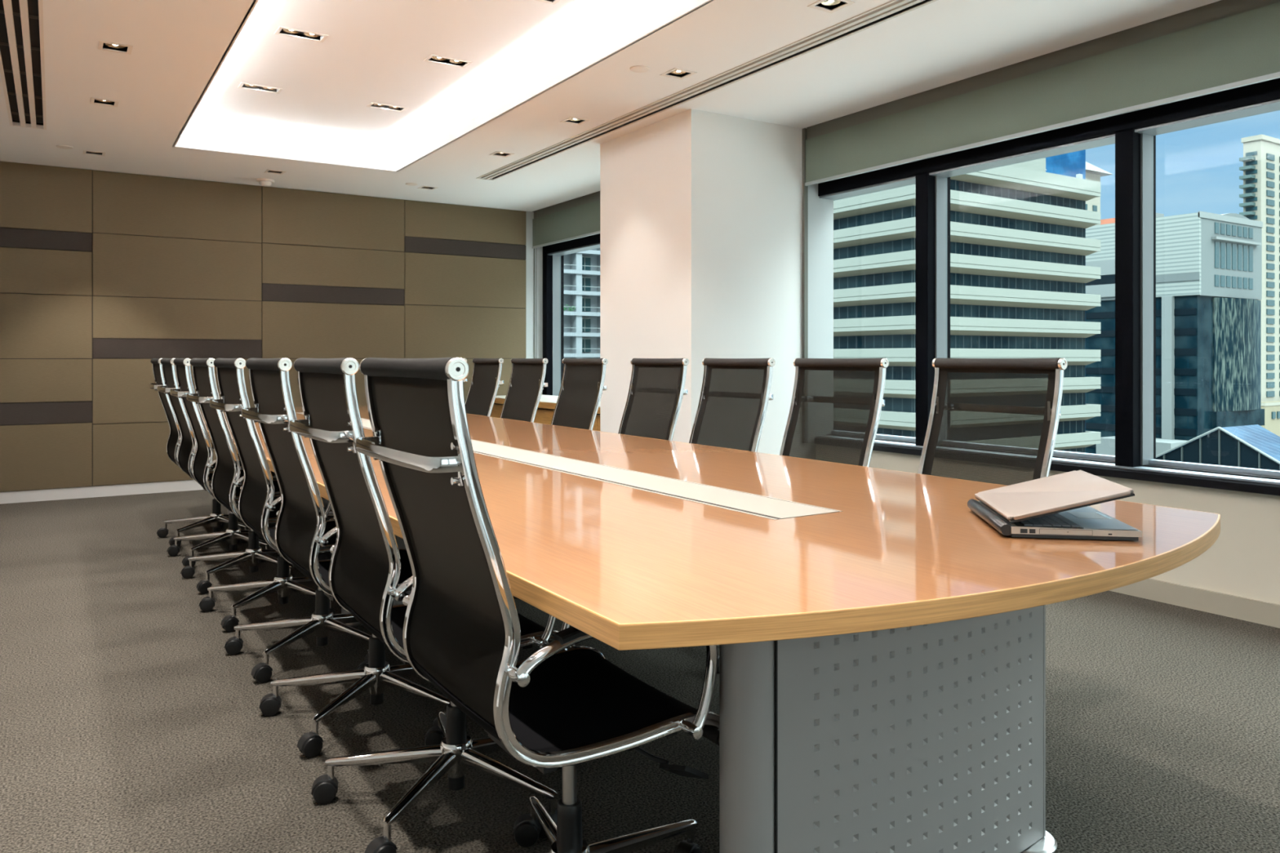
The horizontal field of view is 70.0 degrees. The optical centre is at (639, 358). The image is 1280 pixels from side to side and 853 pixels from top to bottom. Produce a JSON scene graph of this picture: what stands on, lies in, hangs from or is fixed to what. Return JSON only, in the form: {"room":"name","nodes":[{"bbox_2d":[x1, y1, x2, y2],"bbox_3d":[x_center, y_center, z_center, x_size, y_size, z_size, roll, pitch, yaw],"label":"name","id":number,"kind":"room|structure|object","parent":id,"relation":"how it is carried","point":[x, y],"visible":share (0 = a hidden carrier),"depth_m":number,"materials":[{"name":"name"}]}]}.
{"room":"conference room","nodes":[
{"label":"conference room","id":0,"kind":"room"},
{"bbox_2d":[0,120,533,492],"bbox_3d":[-3.332,-0.430,8.139,5.820,3.100,0.140,0,0,-33],"label":"wall","id":1,"kind":"structure","parent":0,"point":[104,275],"depth_m":7.74,"materials":[{"name":"brown"}]},
{"bbox_2d":[0,480,204,503],"bbox_3d":[-3.423,1.076,8.013,5.330,0.088,0.015,0,0,-33],"label":"baseboard","id":2,"kind":"structure","parent":1,"relation":"attached to","point":[9,497],"depth_m":7.39,"materials":[{"name":"white"}]},
{"bbox_2d":[525,211,542,395],"bbox_3d":[-1.079,-0.481,9.518,0.240,2.082,0.012,0,0,-33],"label":"trim","id":3,"kind":"structure","parent":1,"relation":"attached to","point":[530,215],"depth_m":9.49,"materials":[{"name":"grey paint"}]},
{"bbox_2d":[533,248,536,358],"bbox_3d":[-1.089,-0.576,9.499,0.028,1.892,0.011,0,0,-33],"label":"trim","id":4,"kind":"structure","parent":1,"relation":"attached to","point":[534,248],"depth_m":9.50,"materials":[{"name":"grey"}]},
{"bbox_2d":[0,0,1220,211],"bbox_3d":[-0.484,-1.646,3.491,5.395,0.248,10.800,0,0,-33],"label":"ceiling","id":5,"kind":"structure","parent":0,"point":[181,111],"depth_m":5.22,"materials":[{"name":"white paint"}]},
{"bbox_2d":[0,0,46,129],"bbox_3d":[-2.389,-1.540,3.470,0.199,0.044,6.052,0,0,-33],"label":"ceiling vent","id":6,"kind":"object","parent":5,"relation":"in","point":[22,62],"visible":1,"depth_m":4.72,"materials":[{"name":"black"}]},
{"bbox_2d":[56,145,72,149],"bbox_3d":[-4.132,-1.518,6.569,0.104,0.008,0.104,0,0,-33],"label":"ceiling disc","id":7,"kind":"object","parent":5,"relation":"attached to","point":[67,147],"visible":1,"depth_m":6.56,"materials":[{"name":"white plastic"}]},
{"bbox_2d":[82,150,106,155],"bbox_3d":[-4.040,-1.562,6.771,0.142,0.086,0.142,0,0,-33],"label":"recessed light","id":8,"kind":"object","parent":5,"relation":"in","point":[103,153],"visible":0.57,"depth_m":6.79,"materials":[{"name":"white"}]},
{"bbox_2d":[89,97,119,106],"bbox_3d":[-3.179,-1.562,5.428,0.142,0.086,0.142,0,0,-33],"label":"recessed light","id":9,"kind":"object","parent":5,"relation":"in","point":[116,104],"visible":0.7,"depth_m":5.45,"materials":[{"name":"white"}]},
{"bbox_2d":[97,40,133,54],"bbox_3d":[-2.566,-1.562,4.473,0.142,0.086,0.142,0,0,-33],"label":"recessed light","id":10,"kind":"object","parent":5,"relation":"in","point":[101,43],"visible":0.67,"depth_m":4.49,"materials":[{"name":"white"}]},
{"bbox_2d":[237,82,283,93],"bbox_3d":[-2.454,-1.790,5.916,0.252,0.086,0.130,0,0,-33],"label":"recessed light","id":11,"kind":"object","parent":5,"relation":"in","point":[244,85],"visible":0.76,"depth_m":5.93,"materials":[{"name":"white"}]},
{"bbox_2d":[256,177,274,186],"bbox_3d":[-3.191,-1.495,7.790,0.144,0.054,0.144,0,0,-33],"label":"smoke detector","id":12,"kind":"object","parent":5,"relation":"attached to","point":[263,181],"visible":1,"depth_m":7.75,"materials":[{"name":"white plastic"}]},
{"bbox_2d":[263,168,285,174],"bbox_3d":[-2.975,-1.562,7.454,0.142,0.086,0.142,0,0,-33],"label":"recessed light","id":13,"kind":"object","parent":5,"relation":"in","point":[267,170],"visible":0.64,"depth_m":7.47,"materials":[{"name":"white"}]},
{"bbox_2d":[274,26,328,42],"bbox_3d":[-1.826,-1.790,4.936,0.252,0.086,0.130,0,0,-33],"label":"recessed light","id":14,"kind":"object","parent":5,"relation":"in","point":[308,34],"visible":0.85,"depth_m":4.95,"materials":[{"name":"white metal"}]},
{"bbox_2d":[366,102,407,111],"bbox_3d":[-1.758,-1.790,6.363,0.252,0.086,0.130,0,0,-33],"label":"recessed light","id":15,"kind":"object","parent":5,"relation":"in","point":[375,105],"visible":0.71,"depth_m":6.38,"materials":[{"name":"white metal"}]},
{"bbox_2d":[405,182,417,186],"bbox_3d":[-1.992,-1.518,7.977,0.104,0.008,0.104,0,0,-33],"label":"ceiling disc","id":16,"kind":"object","parent":5,"relation":"attached to","point":[406,184],"visible":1,"depth_m":7.95,"materials":[{"name":"white"}]},
{"bbox_2d":[417,185,438,190],"bbox_3d":[-1.889,-1.562,8.150,0.142,0.086,0.142,0,0,-33],"label":"recessed light","id":17,"kind":"object","parent":5,"relation":"in","point":[423,186],"visible":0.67,"depth_m":8.18,"materials":[{"name":"white"}]},
{"bbox_2d":[423,53,472,68],"bbox_3d":[-1.129,-1.790,5.382,0.252,0.086,0.130,0,0,-33],"label":"recessed light","id":18,"kind":"object","parent":5,"relation":"in","point":[433,56],"visible":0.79,"depth_m":5.39,"materials":[{"name":"white"}]},
{"bbox_2d":[488,151,514,157],"bbox_3d":[-1.028,-1.562,6.807,0.142,0.086,0.142,0,0,-33],"label":"recessed light","id":19,"kind":"object","parent":5,"relation":"in","point":[496,152],"visible":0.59,"depth_m":6.83,"materials":[{"name":"white metal"}]},
{"bbox_2d":[535,0,559,4],"bbox_3d":[-0.495,-1.790,4.393,0.252,0.086,0.130,0,0,-33],"label":"recessed light","id":20,"kind":"object","parent":5,"relation":"in","point":[555,2],"visible":1,"depth_m":4.48,"materials":[{"name":"white"}]},
{"bbox_2d":[560,116,590,124],"bbox_3d":[-0.415,-1.562,5.852,0.142,0.086,0.142,0,0,-33],"label":"recessed light","id":21,"kind":"object","parent":5,"relation":"in","point":[572,118],"visible":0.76,"depth_m":5.87,"materials":[{"name":"white"}]},
{"bbox_2d":[630,65,649,72],"bbox_3d":[-0.001,-1.518,4.799,0.104,0.008,0.104,0,0,-33],"label":"ceiling disc","id":22,"kind":"object","parent":5,"relation":"attached to","point":[637,68],"visible":1,"depth_m":4.78,"materials":[{"name":"white plastic"}]},
{"bbox_2d":[660,67,697,79],"bbox_3d":[0.206,-1.562,4.884,0.142,0.086,0.142,0,0,-33],"label":"recessed light","id":23,"kind":"object","parent":5,"relation":"in","point":[676,71],"visible":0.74,"depth_m":4.90,"materials":[{"name":"white metal"}]},
{"bbox_2d":[475,0,937,180],"bbox_3d":[0.776,-1.540,4.489,0.154,0.044,7.752,0,0,-33],"label":"ceiling vent","id":24,"kind":"object","parent":5,"relation":"in","point":[892,6],"visible":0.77,"depth_m":4.96,"materials":[{"name":"grey metal"}]},
{"bbox_2d":[807,0,854,13],"bbox_3d":[0.820,-1.562,3.926,0.142,0.086,0.142,0,0,-33],"label":"recessed light","id":25,"kind":"object","parent":5,"relation":"in","point":[826,2],"visible":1,"depth_m":3.95,"materials":[{"name":"white metal"}]},
{"bbox_2d":[0,489,1279,852],"bbox_3d":[-0.389,1.170,3.552,5.820,0.100,11.000,0,0,-33],"label":"floor","id":26,"kind":"structure","parent":0,"point":[128,723],"depth_m":2.79,"materials":[{"name":"grey carpet"}]},
{"bbox_2d":[147,358,272,546],"bbox_3d":[-2.677,0.559,5.739,0.711,1.121,0.662,0,0,-33],"label":"office chair","id":27,"kind":"object","parent":26,"relation":"on","point":[217,517],"visible":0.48,"depth_m":5.65,"materials":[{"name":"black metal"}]},
{"bbox_2d":[157,358,276,566],"bbox_3d":[-2.337,0.559,5.208,0.711,1.121,0.662,0,0,-33],"label":"office chair","id":28,"kind":"object","parent":26,"relation":"on","point":[233,534],"visible":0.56,"depth_m":5.11,"materials":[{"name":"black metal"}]},
{"bbox_2d":[169,358,295,594],"bbox_3d":[-1.997,0.559,4.679,0.711,1.121,0.662,0,0,-32],"label":"office chair","id":29,"kind":"object","parent":26,"relation":"on","point":[202,462],"visible":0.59,"depth_m":4.56,"materials":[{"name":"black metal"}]},
{"bbox_2d":[186,358,335,631],"bbox_3d":[-1.611,0.559,4.076,0.711,1.121,0.662,0,0,-33],"label":"office chair","id":30,"kind":"object","parent":26,"relation":"on","point":[225,479],"visible":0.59,"depth_m":3.94,"materials":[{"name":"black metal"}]},
{"bbox_2d":[209,358,398,683],"bbox_3d":[-1.233,0.559,3.487,0.711,1.121,0.662,0,0,-33],"label":"office chair","id":31,"kind":"object","parent":26,"relation":"on","point":[256,495],"visible":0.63,"depth_m":3.35,"materials":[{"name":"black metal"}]},
{"bbox_2d":[241,357,450,757],"bbox_3d":[-0.855,0.559,2.898,0.711,1.121,0.662,0,0,-33],"label":"office chair","id":32,"kind":"object","parent":26,"relation":"on","point":[300,523],"visible":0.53,"depth_m":2.75,"materials":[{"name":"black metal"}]},
{"bbox_2d":[288,357,575,852],"bbox_3d":[-0.489,0.559,2.329,0.711,1.121,0.662,0,0,-32],"label":"office chair","id":33,"kind":"object","parent":26,"relation":"on","point":[365,568],"visible":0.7,"depth_m":2.18,"materials":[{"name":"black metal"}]},
{"bbox_2d":[462,358,467,382],"bbox_3d":[-1.706,0.559,6.924,0.711,1.121,0.662,0,0,-33],"label":"office chair","id":34,"kind":"object","parent":26,"relation":"on","point":[465,359],"visible":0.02,"depth_m":6.92,"materials":[{"name":"silver metal"}]},
{"bbox_2d":[465,358,503,416],"bbox_3d":[-1.347,0.559,6.375,0.711,1.121,0.662,0,0,-32],"label":"office chair","id":35,"kind":"object","parent":26,"relation":"on","point":[485,382],"visible":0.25,"depth_m":6.52,"materials":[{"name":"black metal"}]},
{"bbox_2d":[499,358,547,422],"bbox_3d":[-0.985,0.559,5.836,0.711,1.121,0.662,0,0,-33],"label":"office chair","id":36,"kind":"object","parent":26,"relation":"on","point":[527,376],"visible":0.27,"depth_m":5.99,"materials":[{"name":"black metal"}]},
{"bbox_2d":[355,357,719,852],"bbox_3d":[-0.163,0.559,1.819,0.711,1.121,0.662,0,0,-33],"label":"office chair","id":37,"kind":"object","parent":26,"relation":"on","point":[558,706],"visible":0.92,"depth_m":1.67,"materials":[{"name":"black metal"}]},
{"bbox_2d":[490,394,599,431],"bbox_3d":[-0.534,0.748,8.104,0.708,0.745,2.920,0,0,-33],"label":"credenza","id":38,"kind":"object","parent":26,"relation":"on","point":[547,404],"visible":0.08,"depth_m":8.02,"materials":[{"name":"beige"}]},
{"bbox_2d":[551,358,608,430],"bbox_3d":[-0.580,0.559,5.187,0.711,1.121,0.662,0,0,-33],"label":"office chair","id":39,"kind":"object","parent":26,"relation":"on","point":[582,386],"visible":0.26,"depth_m":5.34,"materials":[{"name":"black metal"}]},
{"bbox_2d":[617,358,688,440],"bbox_3d":[-0.156,0.559,4.544,0.711,1.121,0.662,0,0,-33],"label":"office chair","id":40,"kind":"object","parent":26,"relation":"on","point":[656,391],"visible":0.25,"depth_m":4.70,"materials":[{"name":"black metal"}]},
{"bbox_2d":[200,405,1220,852],"bbox_3d":[-0.963,0.750,4.353,1.721,0.741,6.513,0,0,-33],"label":"conference table","id":41,"kind":"object","parent":26,"relation":"on","point":[882,643],"visible":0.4,"depth_m":1.83,"materials":[{"name":"orange wood"}]},
{"bbox_2d":[295,412,842,519],"bbox_3d":[-0.956,0.400,4.341,0.222,0.041,5.060,0,0,-33],"label":"inlay","id":42,"kind":"object","parent":41,"relation":"on","point":[764,507],"depth_m":2.74,"materials":[{"name":"white metal"}]},
{"bbox_2d":[967,470,1142,540],"bbox_3d":[0.928,0.325,2.089,0.280,0.106,0.356,0,0,9],"label":"laptop","id":43,"kind":"object","parent":41,"relation":"on","point":[1057,506],"visible":1,"depth_m":1.99,"materials":[{"name":"silver plastic"}]},
{"bbox_2d":[688,358,775,452],"bbox_3d":[0.186,0.559,3.967,0.711,1.121,0.662,0,0,-32],"label":"office chair","id":44,"kind":"object","parent":26,"relation":"on","point":[735,397],"visible":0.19,"depth_m":4.11,"materials":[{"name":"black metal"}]},
{"bbox_2d":[716,358,888,673],"bbox_3d":[0.534,0.559,3.442,0.711,1.121,0.662,0,0,-33],"label":"office chair","id":45,"kind":"object","parent":26,"relation":"on","point":[834,414],"visible":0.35,"depth_m":3.59,"materials":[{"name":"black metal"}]},
{"bbox_2d":[917,357,1067,485],"bbox_3d":[0.918,0.559,2.833,0.711,1.121,0.662,0,0,-33],"label":"office chair","id":46,"kind":"object","parent":26,"relation":"on","point":[991,420],"visible":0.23,"depth_m":2.98,"materials":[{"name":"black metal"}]},
{"bbox_2d":[600,108,807,455],"bbox_3d":[0.508,-0.380,6.349,1.170,3.000,1.100,0,0,-33],"label":"wall pillar","id":47,"kind":"structure","parent":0,"point":[701,211],"depth_m":5.88,"materials":[{"name":"white paint"}]},
{"bbox_2d":[869,450,1279,604],"bbox_3d":[1.976,0.840,5.069,0.200,0.560,10.800,0,0,-33],"label":"wall","id":48,"kind":"structure","parent":0,"point":[1243,561],"depth_m":3.98,"materials":[{"name":"beige paint"}]},
{"bbox_2d":[542,233,599,395],"bbox_3d":[-0.148,-0.381,8.352,0.232,1.898,2.980,0,0,-33],"label":"window","id":49,"kind":"structure","parent":48,"relation":"in","point":[553,254],"depth_m":9.50,"materials":[{"name":"black"}]},
{"bbox_2d":[802,128,808,358],"bbox_3d":[1.093,-0.481,6.057,0.030,2.082,0.023,0,0,-33],"label":"trim","id":50,"kind":"structure","parent":48,"relation":"attached to","point":[805,188],"depth_m":6.05,"materials":[{"name":"grey paint"}]},
{"bbox_2d":[808,183,833,358],"bbox_3d":[1.204,-0.481,6.130,0.235,2.082,0.020,0,0,-33],"label":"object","id":51,"kind":"structure","parent":48,"relation":"attached to","point":[820,211],"depth_m":6.12,"materials":[{"name":"grey paint"}]},
{"bbox_2d":[817,77,1279,495],"bbox_3d":[3.069,-0.381,3.335,0.232,1.898,6.700,0,0,-33],"label":"window","id":52,"kind":"structure","parent":48,"relation":"in","point":[1133,134],"depth_m":4.40,"materials":[{"name":"black"}]},
{"bbox_2d":[804,0,1279,186],"bbox_3d":[2.927,-1.340,3.268,0.124,0.404,6.642,0,0,-33],"label":"roller blind","id":53,"kind":"object","parent":52,"relation":"attached to","point":[1222,45],"visible":0.93,"depth_m":4.47,"materials":[{"name":"grey fabric"}]},
{"bbox_2d":[1108,578,1279,628],"bbox_3d":[2.992,1.073,3.285,0.015,0.095,6.700,0,0,-33],"label":"baseboard","id":54,"kind":"structure","parent":48,"relation":"attached to","point":[1257,611],"depth_m":4.04,"materials":[{"name":"beige"}]},
{"bbox_3d":[1.968,-1.605,5.064,0.220,0.750,10.800,0,0,-33],"label":"trim","id":55,"kind":"structure","parent":0,"visible":0},
{"bbox_2d":[532,191,599,248],"bbox_3d":[-0.274,-1.340,8.259,0.124,0.404,2.940,0,0,-33],"label":"roller blind","id":56,"kind":"object","parent":55,"relation":"attached to","point":[578,217],"visible":0.33,"depth_m":8.83,"materials":[{"name":"grey"}]},
{"label":"outside","id":57,"kind":"structure","parent":0,"visible":0},
{"bbox_3d":[120.395,43.620,219.784,400.000,1.000,360.000,0,0,-33],"label":"ground","id":58,"kind":"structure","parent":57,"visible":0},
{"bbox_2d":[564,248,599,358],"bbox_3d":[-13.243,5.620,141.969,39.000,75.000,14.700,0,0,-33],"label":"block","id":59,"kind":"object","parent":58,"relation":"on","point":[582,268],"visible":0.15,"depth_m":137.29,"materials":[{"name":"grey concrete"}]},
{"bbox_2d":[565,304,575,311],"bbox_3d":[-10.345,-7.446,135.879,1.758,1.166,0.809,0,0,-33],"label":"plant","id":60,"kind":"object","parent":59,"relation":"on","point":[573,306],"depth_m":135.84,"materials":[{"name":"green plant"}]},
{"bbox_2d":[833,157,1100,453],"bbox_3d":[35.978,7.820,136.354,38.200,70.600,45.300,0,0,-33],"label":"office block","id":61,"kind":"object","parent":58,"relation":"on","point":[1020,246],"visible":0.27,"depth_m":116.57,"materials":[{"name":"white concrete"}]},
{"bbox_2d":[1075,173,1082,178],"bbox_3d":[60.740,-24.980,126.457,0.800,1.000,0.500,0,0,-33],"label":"lamp","id":62,"kind":"object","parent":61,"relation":"on","point":[1077,175],"depth_m":126.26,"materials":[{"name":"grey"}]},
{"bbox_2d":[1045,149,1085,179],"bbox_3d":[69.254,-1.180,169.399,23.500,88.600,13.600,0,0,-33],"label":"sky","id":63,"kind":"structure","parent":58,"relation":"on","point":[1069,164],"depth_m":167.06,"materials":[{"name":"blue"}]},
{"bbox_2d":[1085,161,1112,225],"bbox_3d":[116.138,-6.880,257.446,29.500,100.000,18.000,0,0,-33],"label":"building","id":64,"kind":"structure","parent":58,"relation":"on","point":[1094,173],"depth_m":256.24,"materials":[{"name":"grey concrete"}]},
{"bbox_2d":[1085,210,1264,455],"bbox_3d":[104.724,6.120,204.208,34.800,74.000,49.300,0,0,-33],"label":"building","id":65,"kind":"structure","parent":58,"relation":"on","point":[1209,265],"depth_m":184.92,"materials":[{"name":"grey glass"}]},
{"bbox_2d":[1155,213,1164,217],"bbox_3d":[107.987,-29.480,195.787,6.000,2.800,5.000,0,0,-33],"label":"plant","id":66,"kind":"object","parent":65,"relation":"on","point":[1157,215],"depth_m":194.36,"materials":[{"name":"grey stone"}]},
{"bbox_2d":[1213,297,1261,411],"bbox_3d":[122.459,-0.830,190.635,19.600,22.900,7.300,0,0,-33],"label":"mirror glass","id":67,"kind":"object","parent":65,"relation":"attached to","point":[1237,321],"depth_m":185.87,"materials":[{"name":"teal glass"}]},
{"bbox_2d":[1155,424,1279,471],"bbox_3d":[74.772,25.663,110.924,9.950,34.913,26.127,0,0,-33],"label":"glass roof","id":68,"kind":"object","parent":58,"relation":"on","point":[1253,446],"visible":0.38,"depth_m":110.07,"materials":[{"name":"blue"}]},
{"bbox_2d":[1239,133,1279,436],"bbox_3d":[218.874,-14.880,310.926,47.800,116.000,8.900,0,0,-33],"label":"apartment tower","id":69,"kind":"structure","parent":58,"relation":"on","point":[1260,187],"depth_m":300.16,"materials":[{"name":"grey"}]},
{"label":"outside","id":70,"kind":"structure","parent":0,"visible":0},
{"bbox_2d":[1100,217,1115,224],"bbox_3d":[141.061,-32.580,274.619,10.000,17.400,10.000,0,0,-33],"label":"tiled roof","id":71,"kind":"structure","parent":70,"point":[1110,220],"depth_m":270.01,"materials":[{"name":"brown"}]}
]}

